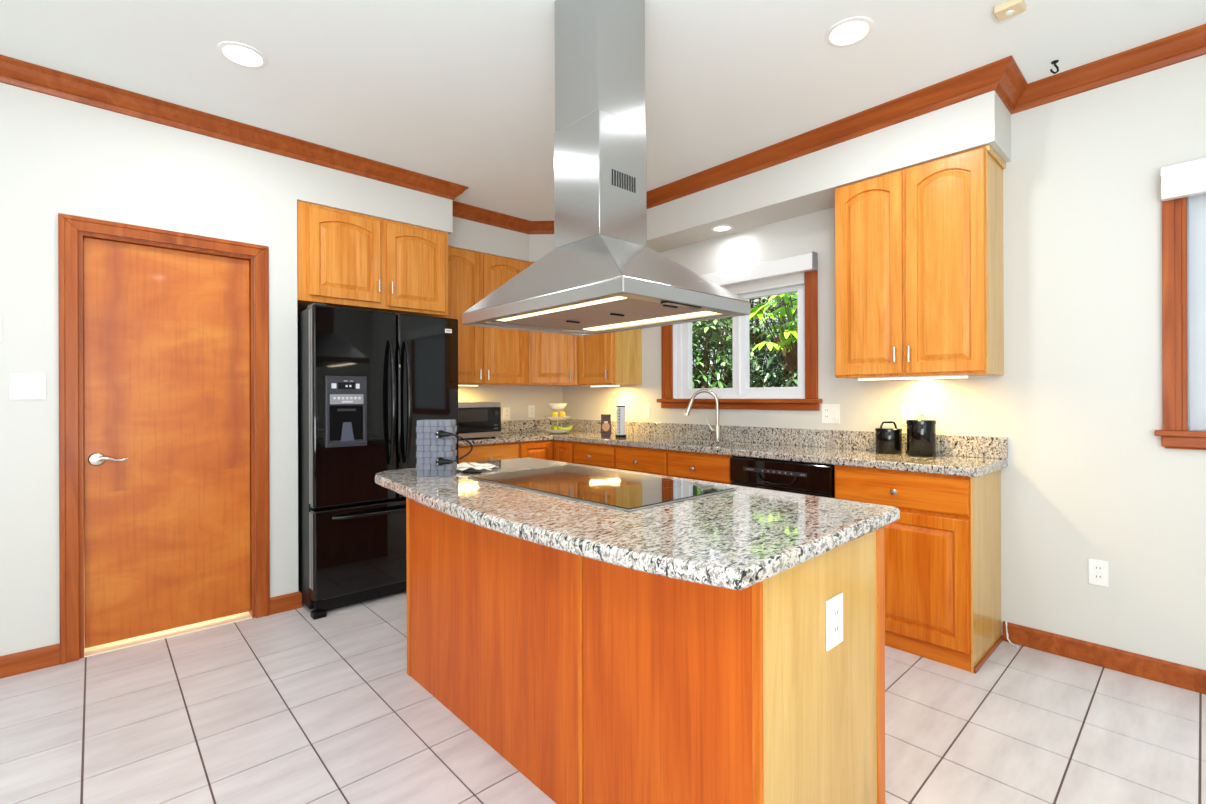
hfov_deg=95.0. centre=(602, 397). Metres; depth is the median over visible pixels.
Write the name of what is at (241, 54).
recessed light
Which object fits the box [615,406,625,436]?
dispenser
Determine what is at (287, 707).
floor
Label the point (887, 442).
jar
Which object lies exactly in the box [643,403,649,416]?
light switch
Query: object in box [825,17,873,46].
recessed light
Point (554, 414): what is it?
lemon
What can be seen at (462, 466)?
dish towel
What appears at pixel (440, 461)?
handle
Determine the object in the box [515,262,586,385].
upper cabinet
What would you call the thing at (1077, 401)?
wall
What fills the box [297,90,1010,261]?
soffit
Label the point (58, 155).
wall
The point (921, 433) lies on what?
canister
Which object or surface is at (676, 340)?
window
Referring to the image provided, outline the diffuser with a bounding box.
[858,376,967,379]
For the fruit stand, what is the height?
0.266 m
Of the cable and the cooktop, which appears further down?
the cable
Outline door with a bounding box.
[58,213,269,664]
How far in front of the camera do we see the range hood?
1.98 m
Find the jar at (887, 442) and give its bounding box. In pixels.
[875,431,901,453]
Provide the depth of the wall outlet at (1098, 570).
2.54 m
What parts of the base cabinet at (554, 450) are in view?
door, door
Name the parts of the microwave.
trim, trim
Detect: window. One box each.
[657,270,821,410]
[1154,197,1205,449]
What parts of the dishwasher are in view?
handle, door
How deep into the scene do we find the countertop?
3.48 m
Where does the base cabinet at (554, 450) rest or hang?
on the floor
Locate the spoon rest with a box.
[461,471,482,473]
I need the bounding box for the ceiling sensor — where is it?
[994,0,1025,21]
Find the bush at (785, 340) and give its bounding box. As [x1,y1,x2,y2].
[749,293,797,379]
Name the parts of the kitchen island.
panel, panel, panel, corner post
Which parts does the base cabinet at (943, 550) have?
knob, drawer, door, panel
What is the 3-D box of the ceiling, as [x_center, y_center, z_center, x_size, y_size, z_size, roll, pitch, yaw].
[-0.259,-1.579,0.902,6.250,0.150,7.070,0,0,-43]
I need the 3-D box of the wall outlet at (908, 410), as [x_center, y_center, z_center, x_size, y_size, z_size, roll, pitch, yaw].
[1.732,0.099,3.132,0.008,0.116,0.070,0,0,-43]
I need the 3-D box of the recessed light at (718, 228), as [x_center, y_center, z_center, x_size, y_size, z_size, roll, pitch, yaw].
[0.832,-1.179,3.865,0.156,0.007,0.156,0,0,-43]
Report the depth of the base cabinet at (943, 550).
2.61 m
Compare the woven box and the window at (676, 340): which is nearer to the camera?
the woven box
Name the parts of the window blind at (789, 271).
rail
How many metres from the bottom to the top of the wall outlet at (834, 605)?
0.125 m
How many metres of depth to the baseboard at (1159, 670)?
2.51 m
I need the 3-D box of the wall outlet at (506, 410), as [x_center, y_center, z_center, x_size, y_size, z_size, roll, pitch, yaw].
[-0.870,0.148,4.999,0.072,0.116,0.008,0,0,-43]
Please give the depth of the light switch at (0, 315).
2.46 m
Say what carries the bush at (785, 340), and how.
on the ground
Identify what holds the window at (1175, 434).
in the wall at (1077, 401)
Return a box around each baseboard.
[0,643,59,678]
[270,590,301,614]
[1003,621,1205,693]
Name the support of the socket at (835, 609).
attached to the wall outlet at (834, 605)
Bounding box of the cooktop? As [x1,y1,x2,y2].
[468,465,736,511]
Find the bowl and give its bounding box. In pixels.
[548,403,566,409]
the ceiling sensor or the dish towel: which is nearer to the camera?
the ceiling sensor
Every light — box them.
[217,41,267,68]
[458,384,477,385]
[590,384,619,386]
[711,225,732,231]
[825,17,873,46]
[857,374,968,379]
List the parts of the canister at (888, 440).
lid, lid handle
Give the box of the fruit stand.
[543,403,571,433]
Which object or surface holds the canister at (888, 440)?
on the countertop
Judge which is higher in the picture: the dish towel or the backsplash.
the backsplash
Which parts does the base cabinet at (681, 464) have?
drawer, drawer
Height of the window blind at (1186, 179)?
1.111 m
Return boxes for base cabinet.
[459,442,518,463]
[518,440,574,463]
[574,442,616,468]
[616,446,732,483]
[835,465,1002,673]
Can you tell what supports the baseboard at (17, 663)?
attached to the wall at (58, 155)
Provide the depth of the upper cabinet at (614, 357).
4.57 m
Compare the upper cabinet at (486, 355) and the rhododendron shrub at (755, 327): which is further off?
the rhododendron shrub at (755, 327)
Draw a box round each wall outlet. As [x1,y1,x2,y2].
[503,407,509,419]
[528,405,534,417]
[621,403,626,415]
[822,404,839,423]
[826,592,842,650]
[902,404,915,424]
[1088,559,1108,586]
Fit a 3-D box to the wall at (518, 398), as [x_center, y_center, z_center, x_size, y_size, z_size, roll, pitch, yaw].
[-1.336,-0.128,4.658,2.750,2.745,0.120,0,0,-43]
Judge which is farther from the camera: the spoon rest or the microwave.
the microwave
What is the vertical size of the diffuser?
0.006 m
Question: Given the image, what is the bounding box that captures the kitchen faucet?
[684,389,720,440]
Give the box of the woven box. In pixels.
[416,419,456,475]
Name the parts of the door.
handle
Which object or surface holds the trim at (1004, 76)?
attached to the soffit
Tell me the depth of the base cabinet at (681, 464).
3.71 m
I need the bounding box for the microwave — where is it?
[458,402,500,438]
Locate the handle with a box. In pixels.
[436,430,472,465]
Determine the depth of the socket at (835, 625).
1.39 m
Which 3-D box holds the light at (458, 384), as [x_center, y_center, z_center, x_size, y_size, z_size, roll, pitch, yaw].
[-1.172,-0.098,4.421,0.370,0.016,0.050,0,0,-43]
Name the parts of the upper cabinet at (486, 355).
door, door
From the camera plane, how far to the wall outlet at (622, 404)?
4.80 m
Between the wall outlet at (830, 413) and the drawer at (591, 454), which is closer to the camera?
the wall outlet at (830, 413)
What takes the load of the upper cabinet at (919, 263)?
attached to the wall at (1077, 401)
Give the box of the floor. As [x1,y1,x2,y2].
[0,591,1205,803]
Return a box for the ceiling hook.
[1050,60,1058,73]
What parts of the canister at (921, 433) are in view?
lid, lid handle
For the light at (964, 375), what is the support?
attached to the upper cabinet at (919, 263)
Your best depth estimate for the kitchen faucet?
4.01 m
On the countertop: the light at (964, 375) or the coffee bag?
the coffee bag
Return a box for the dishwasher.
[730,456,834,497]
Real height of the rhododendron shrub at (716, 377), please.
2.814 m
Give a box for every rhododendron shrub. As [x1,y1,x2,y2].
[692,292,796,387]
[692,317,765,388]
[750,338,797,387]
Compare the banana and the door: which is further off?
the banana
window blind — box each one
[701,251,817,293]
[1160,158,1205,429]
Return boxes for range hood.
[462,0,750,335]
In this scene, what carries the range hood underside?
on the range hood
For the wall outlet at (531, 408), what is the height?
0.116 m
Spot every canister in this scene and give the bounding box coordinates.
[875,421,901,453]
[906,414,935,456]
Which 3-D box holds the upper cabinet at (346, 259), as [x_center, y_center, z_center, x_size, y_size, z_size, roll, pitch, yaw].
[-1.656,-0.877,3.828,0.974,0.594,0.670,0,0,-43]
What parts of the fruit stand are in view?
plate, plate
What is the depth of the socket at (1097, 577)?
2.54 m
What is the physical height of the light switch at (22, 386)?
0.118 m
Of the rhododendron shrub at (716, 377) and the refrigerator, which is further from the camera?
the rhododendron shrub at (716, 377)
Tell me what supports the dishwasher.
on the floor
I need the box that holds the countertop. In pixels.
[459,419,1007,476]
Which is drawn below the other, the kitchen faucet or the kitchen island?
the kitchen island
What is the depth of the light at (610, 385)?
4.61 m
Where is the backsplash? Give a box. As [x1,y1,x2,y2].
[501,419,1007,458]
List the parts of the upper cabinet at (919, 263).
door, handle, handle, door, panel, moulding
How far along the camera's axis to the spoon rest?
2.33 m
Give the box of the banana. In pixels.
[556,426,571,429]
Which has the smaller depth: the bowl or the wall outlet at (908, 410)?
the wall outlet at (908, 410)
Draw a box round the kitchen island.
[375,457,899,803]
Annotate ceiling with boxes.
[0,0,1205,220]
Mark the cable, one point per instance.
(1010, 642)
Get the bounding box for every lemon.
[552,411,557,416]
[559,411,565,416]
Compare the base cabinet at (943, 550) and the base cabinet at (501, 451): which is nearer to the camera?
the base cabinet at (943, 550)
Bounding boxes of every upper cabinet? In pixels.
[297,200,447,316]
[443,246,528,384]
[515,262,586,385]
[577,329,641,384]
[835,145,1005,378]
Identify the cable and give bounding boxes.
[1005,621,1017,647]
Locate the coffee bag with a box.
[600,414,610,436]
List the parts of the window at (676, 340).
sill, frame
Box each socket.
[833,607,838,619]
[833,623,838,635]
[1094,565,1101,571]
[1094,574,1101,580]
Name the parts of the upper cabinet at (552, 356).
door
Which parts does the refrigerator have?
dispenser spout, door, freezer drawer, handle, handle, handle, door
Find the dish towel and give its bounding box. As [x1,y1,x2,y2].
[456,462,497,470]
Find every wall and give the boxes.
[0,82,297,658]
[458,385,562,420]
[563,54,1205,669]
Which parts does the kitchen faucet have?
spout, lever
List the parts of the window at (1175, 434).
casing, sill, frame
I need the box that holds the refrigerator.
[297,303,458,619]
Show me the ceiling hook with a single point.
(1054, 62)
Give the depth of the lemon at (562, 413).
4.84 m
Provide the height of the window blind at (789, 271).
0.173 m
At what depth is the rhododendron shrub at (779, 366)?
5.32 m
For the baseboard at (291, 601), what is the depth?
3.22 m
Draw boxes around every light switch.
[0,315,1,341]
[10,373,45,399]
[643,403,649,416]
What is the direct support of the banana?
on the fruit stand
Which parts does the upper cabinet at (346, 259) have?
door, handle, door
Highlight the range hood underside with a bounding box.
[471,293,738,334]
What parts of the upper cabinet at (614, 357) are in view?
door, panel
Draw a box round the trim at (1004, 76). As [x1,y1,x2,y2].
[0,24,1205,233]

